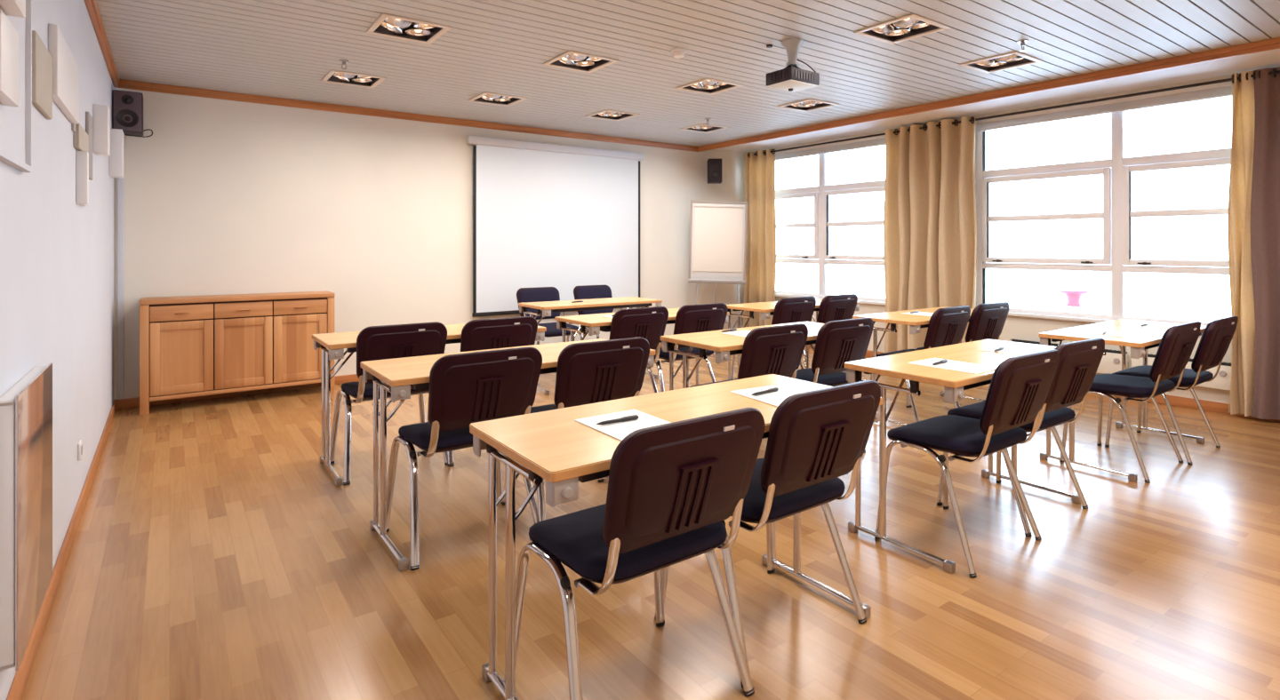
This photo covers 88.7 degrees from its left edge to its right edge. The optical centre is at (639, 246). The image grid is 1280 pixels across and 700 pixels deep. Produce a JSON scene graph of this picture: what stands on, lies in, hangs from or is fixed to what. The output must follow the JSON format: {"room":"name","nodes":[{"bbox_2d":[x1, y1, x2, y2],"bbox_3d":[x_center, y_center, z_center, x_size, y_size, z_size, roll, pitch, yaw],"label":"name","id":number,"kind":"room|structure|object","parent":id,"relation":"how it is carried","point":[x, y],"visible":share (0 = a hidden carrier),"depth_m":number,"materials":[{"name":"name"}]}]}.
{"room":"seminar room","nodes":[
{"label":"seminar room","id":0,"kind":"room"},
{"bbox_2d":[0,0,113,699],"bbox_3d":[-1.476,-0.095,1.291,0.200,2.690,9.420,0,0,-36],"label":"wall","id":1,"kind":"structure","parent":0,"point":[57,252],"depth_m":2.65,"materials":[{"name":"white paint"}]},
{"bbox_2d":[0,0,31,172],"bbox_3d":[-1.495,-0.615,1.549,0.068,0.800,0.900,0,0,-36],"label":"picture","id":2,"kind":"object","parent":1,"relation":"attached to","point":[15,15],"visible":1,"depth_m":1.70,"materials":[{"name":"white paint"}]},
{"bbox_2d":[0,362,52,671],"bbox_3d":[-1.716,0.708,1.833,0.043,0.675,0.580,0,0,-36],"label":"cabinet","id":3,"kind":"object","parent":1,"relation":"attached to","point":[26,410],"visible":1,"depth_m":1.68,"materials":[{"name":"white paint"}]},
{"bbox_2d":[32,30,52,119],"bbox_3d":[-1.949,-0.550,2.134,0.014,0.220,0.340,0,0,-36],"label":"wall block","id":4,"kind":"object","parent":1,"relation":"attached to","point":[42,60],"visible":0.82,"depth_m":2.09,"materials":[{"name":"beige"}]},
{"bbox_2d":[6,400,116,699],"bbox_3d":[-1.384,1.212,1.348,0.015,0.075,9.004,0,0,-36],"label":"baseboard","id":5,"kind":"structure","parent":1,"relation":"attached to","point":[17,690],"depth_m":2.34,"materials":[{"name":"orange wood"}]},
{"bbox_2d":[48,23,79,123],"bbox_3d":[-2.247,-0.655,2.559,0.026,0.250,0.660,0,0,-36],"label":"wall block","id":6,"kind":"object","parent":1,"relation":"attached to","point":[65,68],"visible":0.89,"depth_m":2.44,"materials":[{"name":"white paint"}]},
{"bbox_2d":[71,123,75,132],"bbox_3d":[-2.470,-0.555,2.855,0.010,0.110,0.060,0,0,-36],"label":"wall block","id":7,"kind":"object","parent":1,"relation":"attached to","point":[73,125],"visible":0.44,"depth_m":2.83,"materials":[{"name":"grey"}]},
{"bbox_2d":[77,440,82,461],"bbox_3d":[-2.608,0.950,3.051,0.014,0.080,0.080,0,0,-36],"label":"wall outlet","id":8,"kind":"object","parent":1,"relation":"attached to","point":[80,444],"visible":1,"depth_m":3.02,"materials":[{"name":"white paint"}]},
{"bbox_2d":[73,123,88,152],"bbox_3d":[-2.612,-0.495,3.061,0.020,0.110,0.420,0,0,-36],"label":"wall block","id":9,"kind":"object","parent":1,"relation":"attached to","point":[81,138],"visible":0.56,"depth_m":2.96,"materials":[{"name":"beige"}]},
{"bbox_2d":[76,151,88,204],"bbox_3d":[-2.560,-0.315,3.006,0.040,0.240,0.070,0,0,-36],"label":"wall block","id":10,"kind":"object","parent":1,"relation":"attached to","point":[82,156],"visible":1,"depth_m":2.98,"materials":[{"name":"white paint"}]},
{"bbox_2d":[85,111,92,180],"bbox_3d":[-2.841,-0.515,3.377,0.015,0.330,0.200,0,0,-36],"label":"wall block","id":11,"kind":"object","parent":1,"relation":"attached to","point":[88,117],"visible":0.74,"depth_m":3.35,"materials":[{"name":"grey"}]},
{"bbox_2d":[92,104,110,156],"bbox_3d":[-3.040,-0.655,3.696,0.065,0.270,0.150,0,0,-36],"label":"wall block","id":12,"kind":"object","parent":1,"relation":"attached to","point":[100,113],"visible":1,"depth_m":3.64,"materials":[{"name":"white paint"}]},
{"bbox_2d":[84,0,119,87],"bbox_3d":[-1.375,-1.248,1.352,0.034,0.064,9.000,0,0,-36],"label":"trim","id":13,"kind":"structure","parent":1,"relation":"attached to","point":[92,6],"depth_m":3.87,"materials":[{"name":"orange wood"}]},
{"bbox_2d":[109,128,123,178],"bbox_3d":[-3.733,-0.660,4.669,0.075,0.330,0.180,0,0,-36],"label":"wall block","id":14,"kind":"object","parent":1,"relation":"attached to","point":[116,135],"visible":0.87,"depth_m":4.60,"materials":[{"name":"white paint"}]},
{"bbox_2d":[112,89,152,137],"bbox_3d":[-3.837,-0.992,4.960,0.237,0.316,0.276,0,0,-36],"label":"loudspeaker","id":15,"kind":"object","parent":1,"relation":"attached to","point":[127,106],"visible":0.94,"depth_m":4.84,"materials":[{"name":"black plastic"}]},
{"bbox_2d":[113,87,743,399],"bbox_3d":[-1.257,-0.095,7.126,6.965,2.690,0.200,0,0,-36],"label":"wall","id":16,"kind":"structure","parent":0,"point":[223,196],"depth_m":5.91,"materials":[{"name":"beige paint"}]},
{"bbox_2d":[117,143,124,399],"bbox_3d":[-3.988,0.188,5.027,0.040,1.975,0.019,0,0,-36],"label":"trim","id":17,"kind":"structure","parent":16,"relation":"attached to","point":[120,181],"depth_m":5.02,"materials":[{"name":"white paint"}]},
{"bbox_2d":[113,342,674,409],"bbox_3d":[-1.275,1.212,6.980,6.765,0.075,0.015,0,0,-36],"label":"baseboard","id":18,"kind":"structure","parent":16,"relation":"attached to","point":[129,403],"depth_m":5.43,"materials":[{"name":"orange wood"}]},
{"bbox_2d":[114,79,697,151],"bbox_3d":[-1.631,-1.248,6.713,5.875,0.064,0.034,0,0,-36],"label":"trim","id":19,"kind":"structure","parent":16,"relation":"attached to","point":[123,84],"depth_m":6.08,"materials":[{"name":"orange wood"}]},
{"bbox_2d":[466,136,644,317],"bbox_3d":[-0.855,-0.150,7.239,2.180,1.930,0.084,0,0,-36],"label":"projection screen","id":20,"kind":"object","parent":16,"relation":"attached to","point":[564,218],"visible":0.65,"depth_m":7.14,"materials":[{"name":"white fabric"}]},
{"bbox_2d":[707,159,722,183],"bbox_3d":[0.956,-0.960,8.392,0.176,0.300,0.276,0,0,2],"label":"loudspeaker","id":21,"kind":"object","parent":16,"relation":"attached to","point":[715,166],"visible":1,"depth_m":8.27,"materials":[{"name":"black plastic"}]},
{"bbox_2d":[21,346,1279,699],"bbox_3d":[1.352,1.310,3.324,7.165,0.120,9.420,0,0,-36],"label":"floor","id":22,"kind":"structure","parent":0,"point":[214,555],"depth_m":2.47,"materials":[{"name":"brown wood"}]},
{"bbox_2d":[139,290,335,415],"bbox_3d":[-3.250,0.825,5.354,1.330,0.850,0.330,0,0,-36],"label":"sideboard","id":23,"kind":"object","parent":22,"relation":"on","point":[206,345],"visible":0.94,"depth_m":5.18,"materials":[{"name":"brown wood"}]},
{"bbox_2d":[330,321,447,485],"bbox_3d":[-1.412,0.835,3.720,0.575,0.835,0.546,0,0,-36],"label":"chair","id":24,"kind":"object","parent":22,"relation":"on","point":[382,342],"visible":0.56,"depth_m":3.52,"materials":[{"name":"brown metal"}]},
{"bbox_2d":[312,323,546,486],"bbox_3d":[-1.234,0.877,3.919,1.250,0.745,0.514,0,0,-36],"label":"folding table","id":25,"kind":"object","parent":22,"relation":"on","point":[332,346],"visible":0.53,"depth_m":3.66,"materials":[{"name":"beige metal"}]},
{"bbox_2d":[386,346,542,570],"bbox_3d":[-0.749,0.835,2.823,0.575,0.835,0.546,0,0,-37],"label":"chair","id":26,"kind":"object","parent":22,"relation":"on","point":[465,389],"visible":0.7,"depth_m":2.63,"materials":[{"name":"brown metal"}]},
{"bbox_2d":[427,316,537,466],"bbox_3d":[-0.954,0.835,4.012,0.575,0.835,0.546,0,0,-37],"label":"chair","id":27,"kind":"object","parent":22,"relation":"on","point":[484,334],"visible":0.22,"depth_m":3.78,"materials":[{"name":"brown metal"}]},
{"bbox_2d":[360,338,655,571],"bbox_3d":[-0.574,0.877,3.027,1.250,0.745,0.514,0,0,-36],"label":"folding table","id":28,"kind":"object","parent":22,"relation":"on","point":[397,375],"visible":0.59,"depth_m":2.77,"materials":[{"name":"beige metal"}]},
{"bbox_2d":[516,287,583,344],"bbox_3d":[-0.892,0.835,6.434,0.575,0.835,0.546,0,0,-36],"label":"chair","id":29,"kind":"object","parent":22,"relation":"on","point":[540,294],"visible":0.4,"depth_m":6.53,"materials":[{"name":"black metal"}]},
{"bbox_2d":[502,336,649,521],"bbox_3d":[-0.287,0.835,3.118,0.575,0.835,0.546,0,0,-35],"label":"chair","id":30,"kind":"object","parent":22,"relation":"on","point":[604,371],"visible":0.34,"depth_m":2.90,"materials":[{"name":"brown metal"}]},
{"bbox_2d":[518,296,662,395],"bbox_3d":[-0.441,0.877,6.004,1.250,0.745,0.514,0,0,-36],"label":"folding table","id":31,"kind":"object","parent":22,"relation":"on","point":[548,308],"visible":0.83,"depth_m":5.82,"materials":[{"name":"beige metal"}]},
{"bbox_2d":[573,284,613,340],"bbox_3d":[-0.365,0.835,6.812,0.575,0.835,0.546,0,0,-37],"label":"chair","id":32,"kind":"object","parent":22,"relation":"on","point":[583,292],"visible":0.27,"depth_m":6.94,"materials":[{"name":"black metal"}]},
{"bbox_2d":[504,408,765,699],"bbox_3d":[-0.006,0.835,1.799,0.575,0.835,0.546,0,0,-36],"label":"chair","id":33,"kind":"object","parent":22,"relation":"on","point":[671,488],"visible":0.98,"depth_m":1.62,"materials":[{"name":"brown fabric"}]},
{"bbox_2d":[608,306,668,393],"bbox_3d":[-0.138,0.835,4.654,0.575,0.835,0.546,0,0,-38],"label":"chair","id":34,"kind":"object","parent":22,"relation":"on","point":[650,324],"visible":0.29,"depth_m":4.46,"materials":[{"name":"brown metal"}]},
{"bbox_2d":[554,308,729,384],"bbox_3d":[0.037,0.877,4.858,1.250,0.745,0.514,0,0,-36],"label":"folding table","id":35,"kind":"object","parent":22,"relation":"on","point":[596,323],"visible":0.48,"depth_m":4.61,"materials":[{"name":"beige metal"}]},
{"bbox_2d":[469,374,882,699],"bbox_3d":[0.162,0.877,2.029,1.250,0.745,0.514,0,0,-36],"label":"folding table","id":36,"kind":"object","parent":22,"relation":"on","point":[555,448],"visible":0.63,"depth_m":1.84,"materials":[{"name":"brown wood"}]},
{"bbox_2d":[574,409,671,440],"bbox_3d":[-0.019,0.503,1.834,0.214,0.003,0.300,0,0,-36],"label":"paper pad","id":37,"kind":"object","parent":36,"relation":"on","point":[619,430],"visible":0.43,"depth_m":1.85,"materials":[{"name":"white paper"}]},
{"bbox_2d":[596,415,638,424],"bbox_3d":[-0.064,0.494,1.861,0.138,0.014,0.012,0,0,-34],"label":"pen","id":38,"kind":"object","parent":37,"relation":"on","point":[632,417],"visible":1,"depth_m":1.86,"materials":[{"name":"black plastic"}]},
{"bbox_2d":[730,384,803,407],"bbox_3d":[0.477,0.503,2.190,0.215,0.003,0.300,0,0,-30],"label":"paper pad","id":39,"kind":"object","parent":36,"relation":"on","point":[776,398],"visible":0.51,"depth_m":2.22,"materials":[{"name":"white paper"}]},
{"bbox_2d":[751,387,778,395],"bbox_3d":[0.425,0.494,2.226,0.138,0.014,0.012,0,0,-40],"label":"pen","id":40,"kind":"object","parent":39,"relation":"on","point":[774,389],"visible":1,"depth_m":2.23,"materials":[{"name":"black plastic"}]},
{"bbox_2d":[653,303,727,391],"bbox_3d":[0.315,0.835,4.942,0.575,0.835,0.546,0,0,-36],"label":"chair","id":41,"kind":"object","parent":22,"relation":"on","point":[701,317],"visible":0.52,"depth_m":4.74,"materials":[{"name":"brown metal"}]},
{"bbox_2d":[688,200,747,327],"bbox_3d":[0.952,0.346,8.164,0.717,1.812,0.489,0,0,0],"label":"flip chart","id":42,"kind":"object","parent":22,"relation":"on","point":[717,229],"visible":0.98,"depth_m":7.98,"materials":[{"name":"white paper"}]},
{"bbox_2d":[688,279,745,284],"bbox_3d":[0.938,0.427,7.966,0.691,0.064,0.094,0,0,0],"label":"tray","id":43,"kind":"object","parent":42,"relation":"on","point":[699,281],"depth_m":7.92,"materials":[{"name":"silver metal"}]},
{"bbox_2d":[660,321,824,391],"bbox_3d":[0.760,0.877,3.844,1.250,0.745,0.514,0,0,-36],"label":"folding table","id":44,"kind":"object","parent":22,"relation":"on","point":[724,346],"visible":0.41,"depth_m":3.60,"materials":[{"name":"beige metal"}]},
{"bbox_2d":[720,328,736,332],"bbox_3d":[0.522,0.494,3.848,0.138,0.014,0.012,0,0,-42],"label":"pen","id":45,"kind":"object","parent":44,"relation":"on","point":[731,330],"visible":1,"depth_m":3.85,"materials":[{"name":"black plastic"}]},
{"bbox_2d":[722,330,751,337],"bbox_3d":[0.640,0.503,3.736,0.214,0.003,0.300,0,0,-36],"label":"paper pad","id":46,"kind":"object","parent":44,"relation":"on","point":[741,333],"visible":0.44,"depth_m":3.76,"materials":[{"name":"white paper"}]},
{"bbox_2d":[689,323,807,387],"bbox_3d":[0.582,0.835,3.644,0.575,0.835,0.546,0,0,-37],"label":"chair","id":47,"kind":"object","parent":22,"relation":"on","point":[777,350],"visible":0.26,"depth_m":3.42,"materials":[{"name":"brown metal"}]},
{"bbox_2d":[654,380,880,687],"bbox_3d":[0.429,0.835,2.149,0.575,0.835,0.546,0,0,-36],"label":"chair","id":48,"kind":"object","parent":22,"relation":"on","point":[816,438],"visible":0.78,"depth_m":1.95,"materials":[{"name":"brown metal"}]},
{"bbox_2d":[730,296,815,379],"bbox_3d":[1.141,0.835,5.567,0.575,0.835,0.546,0,0,-36],"label":"chair","id":49,"kind":"object","parent":22,"relation":"on","point":[788,310],"visible":0.28,"depth_m":5.34,"materials":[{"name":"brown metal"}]},
{"bbox_2d":[726,298,860,379],"bbox_3d":[1.351,0.877,5.789,1.250,0.745,0.514,0,0,-36],"label":"folding table","id":50,"kind":"object","parent":22,"relation":"on","point":[766,309],"visible":0.48,"depth_m":5.54,"materials":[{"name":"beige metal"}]},
{"bbox_2d":[802,294,857,372],"bbox_3d":[1.585,0.835,5.849,0.575,0.835,0.546,0,0,-36],"label":"chair","id":51,"kind":"object","parent":22,"relation":"on","point":[833,308],"visible":0.26,"depth_m":5.62,"materials":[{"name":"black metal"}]},
{"bbox_2d":[795,317,873,453],"bbox_3d":[1.045,0.835,3.940,0.575,0.835,0.546,0,0,-36],"label":"chair","id":52,"kind":"object","parent":22,"relation":"on","point":[838,343],"visible":0.52,"depth_m":3.73,"materials":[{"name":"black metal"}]},
{"bbox_2d":[852,306,985,425],"bbox_3d":[2.191,0.877,4.928,1.250,0.745,0.514,0,0,-36],"label":"folding table","id":53,"kind":"object","parent":22,"relation":"on","point":[916,323],"visible":0.29,"depth_m":4.66,"materials":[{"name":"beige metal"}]},
{"bbox_2d":[901,312,933,316],"bbox_3d":[2.127,0.503,4.854,0.215,0.003,0.301,0,0,-36],"label":"paper pad","id":54,"kind":"object","parent":53,"relation":"on","point":[919,313],"visible":0.51,"depth_m":4.85,"materials":[{"name":"white paper"}]},
{"bbox_2d":[869,305,970,422],"bbox_3d":[2.015,0.835,4.723,0.575,0.835,0.546,0,0,-37],"label":"chair","id":55,"kind":"object","parent":22,"relation":"on","point":[947,326],"visible":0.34,"depth_m":4.50,"materials":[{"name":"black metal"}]},
{"bbox_2d":[909,302,1009,407],"bbox_3d":[2.465,0.835,5.041,0.575,0.835,0.546,0,0,-35],"label":"chair","id":56,"kind":"object","parent":22,"relation":"on","point":[987,321],"visible":0.34,"depth_m":4.80,"materials":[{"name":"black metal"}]},
{"bbox_2d":[844,339,1080,573],"bbox_3d":[1.533,0.877,3.008,1.250,0.745,0.514,0,0,-36],"label":"folding table","id":57,"kind":"object","parent":22,"relation":"on","point":[897,365],"visible":0.7,"depth_m":2.77,"materials":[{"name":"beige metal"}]},
{"bbox_2d":[908,358,997,374],"bbox_3d":[1.327,0.503,2.764,0.212,0.003,0.298,0,0,-36],"label":"paper pad","id":58,"kind":"object","parent":57,"relation":"on","point":[952,365],"visible":0.89,"depth_m":2.73,"materials":[{"name":"white paper"}]},
{"bbox_2d":[932,359,947,365],"bbox_3d":[1.276,0.494,2.789,0.138,0.014,0.012,0,0,-42],"label":"pen","id":59,"kind":"object","parent":58,"relation":"on","point":[944,360],"visible":1,"depth_m":2.79,"materials":[{"name":"black plastic"}]},
{"bbox_2d":[980,345,1039,355],"bbox_3d":[1.822,0.503,3.119,0.215,0.003,0.301,0,0,-38],"label":"paper pad","id":60,"kind":"object","parent":57,"relation":"on","point":[1009,350],"visible":0.59,"depth_m":3.15,"materials":[{"name":"white paper"}]},
{"bbox_2d":[994,346,1004,351],"bbox_3d":[1.726,0.494,3.149,0.012,0.014,0.138,0,0,44],"label":"pen","id":61,"kind":"object","parent":60,"relation":"on","point":[1001,348],"visible":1,"depth_m":3.15,"materials":[{"name":"black plastic"}]},
{"bbox_2d":[874,349,1059,578],"bbox_3d":[1.386,0.835,2.763,0.575,0.835,0.546,0,0,-36],"label":"chair","id":62,"kind":"object","parent":22,"relation":"on","point":[1020,386],"visible":0.98,"depth_m":2.60,"materials":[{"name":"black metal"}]},
{"bbox_2d":[936,337,1104,536],"bbox_3d":[1.812,0.835,3.106,0.575,0.835,0.546,0,0,-34],"label":"chair","id":63,"kind":"object","parent":22,"relation":"on","point":[1079,362],"visible":0.54,"depth_m":2.92,"materials":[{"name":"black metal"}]},
{"bbox_2d":[1038,319,1206,482],"bbox_3d":[2.967,0.877,3.977,1.250,0.745,0.514,0,0,-36],"label":"folding table","id":64,"kind":"object","parent":22,"relation":"on","point":[1139,347],"visible":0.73,"depth_m":3.81,"materials":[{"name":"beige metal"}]},
{"bbox_2d":[1080,329,1155,338],"bbox_3d":[2.735,0.503,3.751,0.215,0.003,0.301,0,0,-36],"label":"paper pad","id":65,"kind":"object","parent":64,"relation":"on","point":[1095,332],"visible":0.91,"depth_m":3.73,"materials":[{"name":"white paper"}]},
{"bbox_2d":[1120,323,1172,329],"bbox_3d":[3.231,0.503,4.107,0.215,0.003,0.300,0,0,-36],"label":"paper pad","id":66,"kind":"object","parent":64,"relation":"on","point":[1153,326],"visible":0.7,"depth_m":4.10,"materials":[{"name":"white paper"}]},
{"bbox_2d":[1059,320,1200,482],"bbox_3d":[2.814,0.835,3.754,0.575,0.835,0.546,0,0,-36],"label":"chair","id":67,"kind":"object","parent":22,"relation":"on","point":[1176,347],"visible":0.88,"depth_m":3.58,"materials":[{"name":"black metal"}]},
{"bbox_2d":[1104,315,1238,464],"bbox_3d":[3.276,0.835,4.035,0.575,0.835,0.546,0,0,-36],"label":"chair","id":68,"kind":"object","parent":22,"relation":"on","point":[1217,336],"visible":0.75,"depth_m":3.83,"materials":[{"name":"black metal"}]},
{"bbox_2d":[96,0,1279,152],"bbox_3d":[1.352,-1.380,3.324,7.165,0.200,9.420,0,0,-36],"label":"ceiling","id":69,"kind":"structure","parent":0,"point":[284,49],"depth_m":4.27,"materials":[{"name":"white wood"}]},
{"bbox_2d":[339,59,348,70],"bbox_3d":[-2.038,-1.249,4.508,0.060,0.062,0.060,0,0,-36],"label":"sprinkler head","id":70,"kind":"object","parent":69,"relation":"attached to","point":[343,61],"visible":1,"depth_m":4.50},
{"bbox_2d":[320,69,386,87],"bbox_3d":[-2.184,-1.335,4.994,0.386,0.134,0.386,0,0,-36],"label":"ceiling light","id":71,"kind":"object","parent":69,"relation":"attached to","point":[342,77],"visible":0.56,"depth_m":5.05,"materials":[{"name":"beige metal"}]},
{"bbox_2d":[366,12,451,44],"bbox_3d":[-1.362,-1.335,3.849,0.386,0.134,0.386,0,0,-36],"label":"ceiling light","id":72,"kind":"object","parent":69,"relation":"attached to","point":[410,29],"visible":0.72,"depth_m":3.90,"materials":[{"name":"beige metal"}]},
{"bbox_2d":[468,91,527,106],"bbox_3d":[-1.234,-1.335,5.676,0.386,0.134,0.386,0,0,-36],"label":"ceiling light","id":73,"kind":"object","parent":69,"relation":"attached to","point":[495,99],"visible":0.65,"depth_m":5.74,"materials":[{"name":"beige"}]},
{"bbox_2d":[543,49,618,72],"bbox_3d":[-0.412,-1.335,4.531,0.386,0.134,0.386,0,0,-36],"label":"ceiling light","id":74,"kind":"object","parent":69,"relation":"attached to","point":[570,60],"visible":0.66,"depth_m":4.58,"materials":[{"name":"beige"}]},
{"bbox_2d":[585,109,639,120],"bbox_3d":[-0.268,-1.335,6.371,0.386,0.134,0.386,0,0,-36],"label":"ceiling light","id":75,"kind":"object","parent":69,"relation":"attached to","point":[607,114],"visible":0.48,"depth_m":6.43,"materials":[{"name":"beige"}]},
{"bbox_2d":[671,47,686,58],"bbox_3d":[0.253,-1.254,4.258,0.100,0.052,0.100,0,0,-36],"label":"smoke detector","id":76,"kind":"object","parent":69,"relation":"attached to","point":[678,52],"visible":1,"depth_m":4.23,"materials":[{"name":"white paint"}]},
{"bbox_2d":[680,123,729,133],"bbox_3d":[0.698,-1.335,7.065,0.386,0.134,0.386,0,0,-36],"label":"ceiling light","id":77,"kind":"object","parent":69,"relation":"attached to","point":[702,127],"visible":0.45,"depth_m":7.12,"materials":[{"name":"beige"}]},
{"bbox_2d":[675,77,743,95],"bbox_3d":[0.555,-1.335,5.226,0.386,0.134,0.386,0,0,-36],"label":"ceiling light","id":78,"kind":"object","parent":69,"relation":"attached to","point":[710,86],"visible":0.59,"depth_m":5.28,"materials":[{"name":"beige"}]},
{"bbox_2d":[766,38,819,92],"bbox_3d":[0.969,-1.133,4.111,0.324,0.292,0.234,0,0,-36],"label":"projector","id":79,"kind":"object","parent":69,"relation":"attached to","point":[792,78],"visible":1,"depth_m":4.05,"materials":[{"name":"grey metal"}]},
{"bbox_2d":[777,98,839,111],"bbox_3d":[1.521,-1.335,5.920,0.386,0.134,0.386,0,0,-36],"label":"ceiling light","id":80,"kind":"object","parent":69,"relation":"attached to","point":[805,105],"visible":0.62,"depth_m":5.97,"materials":[{"name":"beige"}]},
{"bbox_2d":[854,13,951,44],"bbox_3d":[1.541,-1.335,3.853,0.386,0.134,0.386,0,0,-36],"label":"ceiling light","id":81,"kind":"object","parent":69,"relation":"attached to","point":[911,26],"visible":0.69,"depth_m":3.90,"materials":[{"name":"beige"}]},
{"bbox_2d":[959,50,1043,73],"bbox_3d":[2.507,-1.335,4.548,0.386,0.134,0.386,0,0,-36],"label":"ceiling light","id":82,"kind":"object","parent":69,"relation":"attached to","point":[1016,59],"visible":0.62,"depth_m":4.59,"materials":[{"name":"beige metal"}]},
{"bbox_2d":[1016,39,1028,51],"bbox_3d":[2.384,-1.249,4.077,0.060,0.062,0.060,0,0,-36],"label":"sprinkler head","id":83,"kind":"object","parent":69,"relation":"attached to","point":[1021,42],"visible":1,"depth_m":4.07},
{"bbox_2d":[755,66,1279,404],"bbox_3d":[4.180,-0.095,5.356,0.200,2.690,9.020,0,0,-36],"label":"wall","id":84,"kind":"structure","parent":0,"point":[1020,328],"depth_m":5.95,"materials":[{"name":"beige paint"}]},
{"bbox_2d":[775,153,885,305],"bbox_3d":[2.203,-0.291,7.992,0.165,1.878,2.370,0,0,-36],"label":"window","id":85,"kind":"structure","parent":84,"relation":"in","point":[820,193],"depth_m":7.99,"materials":[{"name":"white paint"}]},
{"bbox_2d":[775,135,885,160],"bbox_3d":[2.171,-1.177,7.963,0.050,0.115,2.200,0,0,-36],"label":"blind","id":86,"kind":"object","parent":84,"relation":"attached to","point":[877,140],"visible":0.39,"depth_m":7.77,"materials":[{"name":"white paint"}]},
{"bbox_2d":[697,37,1279,151],"bbox_3d":[3.371,-1.248,4.775,0.036,0.064,9.020,0,0,-36],"label":"trim","id":87,"kind":"structure","parent":84,"relation":"attached to","point":[1272,44],"depth_m":5.11,"materials":[{"name":"orange wood"}]},
{"bbox_2d":[748,70,1279,156],"bbox_3d":[3.230,-1.222,6.385,0.141,0.047,6.064,0,0,-36],"label":"curtain rod","id":88,"kind":"object","parent":84,"relation":"attached to","point":[1277,71],"visible":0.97,"depth_m":5.66,"materials":[{"name":"grey metal"}]},
{"bbox_2d":[743,148,775,327],"bbox_3d":[1.566,-0.019,8.614,0.161,2.478,0.588,0,0,-36],"label":"curtain","id":89,"kind":"object","parent":88,"relation":"hanging from","point":[759,169],"visible":0.86,"depth_m":8.54,"materials":[{"name":"beige fabric"}]},
{"bbox_2d":[883,115,976,352],"bbox_3d":[2.959,-0.019,6.696,0.209,2.478,1.008,0,0,-36],"label":"curtain","id":90,"kind":"object","parent":88,"relation":"hanging from","point":[930,229],"visible":0.82,"depth_m":6.63,"materials":[{"name":"beige fabric"}]},
{"bbox_2d":[1227,71,1255,416],"bbox_3d":[4.361,-0.019,4.728,0.107,2.478,0.183,0,0,-36],"label":"curtain","id":91,"kind":"object","parent":88,"relation":"hanging from","point":[1243,356],"visible":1,"depth_m":4.74,"materials":[{"name":"beige fabric"}]},
{"bbox_2d":[1250,66,1279,419],"bbox_3d":[4.657,-0.019,4.321,0.100,2.478,0.932,0,0,-36],"label":"curtain","id":92,"kind":"object","parent":88,"relation":"hanging from","point":[1265,200],"visible":1,"depth_m":4.62,"materials":[{"name":"brown fabric"}]},
{"bbox_2d":[808,344,1279,422],"bbox_3d":[4.098,1.212,5.287,0.015,0.075,9.004,0,0,-36],"label":"baseboard","id":93,"kind":"structure","parent":84,"relation":"attached to","point":[1177,401],"depth_m":5.05,"materials":[{"name":"orange wood"}]},
{"bbox_2d":[1010,339,1127,374],"bbox_3d":[3.727,0.966,5.738,0.089,0.199,0.910,0,0,-36],"label":"heater","id":94,"kind":"object","parent":84,"relation":"attached to","point":[1111,363],"visible":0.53,"depth_m":5.45,"materials":[{"name":"beige paint"}]},
{"bbox_2d":[1010,339,1127,353],"bbox_3d":[3.727,0.875,5.743,0.056,0.019,0.902,0,0,-36],"label":"grille","id":95,"kind":"object","parent":94,"relation":"attached to","point":[1107,351],"depth_m":5.89,"materials":[{"name":"black"}]},
{"bbox_2d":[976,111,1231,326],"bbox_3d":[3.997,-0.291,5.495,0.165,1.878,2.420,0,0,-36],"label":"window","id":96,"kind":"structure","parent":84,"relation":"in","point":[1117,214],"depth_m":5.54,"materials":[{"name":"white paint"}]},
{"bbox_2d":[977,80,1231,131],"bbox_3d":[3.962,-1.177,5.470,0.050,0.115,2.260,0,0,-36],"label":"blind","id":97,"kind":"object","parent":96,"relation":"attached to","point":[1220,90],"visible":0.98,"depth_m":5.46,"materials":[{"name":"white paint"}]},
{"bbox_2d":[1131,353,1231,391],"bbox_3d":[4.200,0.966,5.081,0.089,0.199,0.630,0,0,-36],"label":"heater","id":98,"kind":"object","parent":84,"relation":"attached to","point":[1222,380],"visible":0.32,"depth_m":4.89,"materials":[{"name":"beige paint"}]},
{"bbox_2d":[1147,353,1231,366],"bbox_3d":[4.202,0.875,5.082,0.056,0.019,0.614,0,0,-36],"label":"grille","id":99,"kind":"object","parent":98,"relation":"attached to","point":[1150,357],"depth_m":5.02,"materials":[{"name":"black"}]},
{"label":"outside","id":100,"kind":"structure","parent":0,"visible":0},
{"bbox_2d":[775,250,1231,321],"bbox_3d":[70.383,1.390,50.575,160.000,0.044,300.000,0,0,-36],"label":"snow","id":101,"kind":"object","parent":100,"point":[1188,297],"visible":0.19,"depth_m":23.13,"materials":[{"name":"white snow"}]},
{"bbox_2d":[1058,289,1089,306],"bbox_3d":[10.042,1.195,15.158,0.600,0.370,0.600,0,0,-36],"label":"stand","id":102,"kind":"object","parent":101,"relation":"on","point":[1073,296],"visible":1,"depth_m":15.04,"materials":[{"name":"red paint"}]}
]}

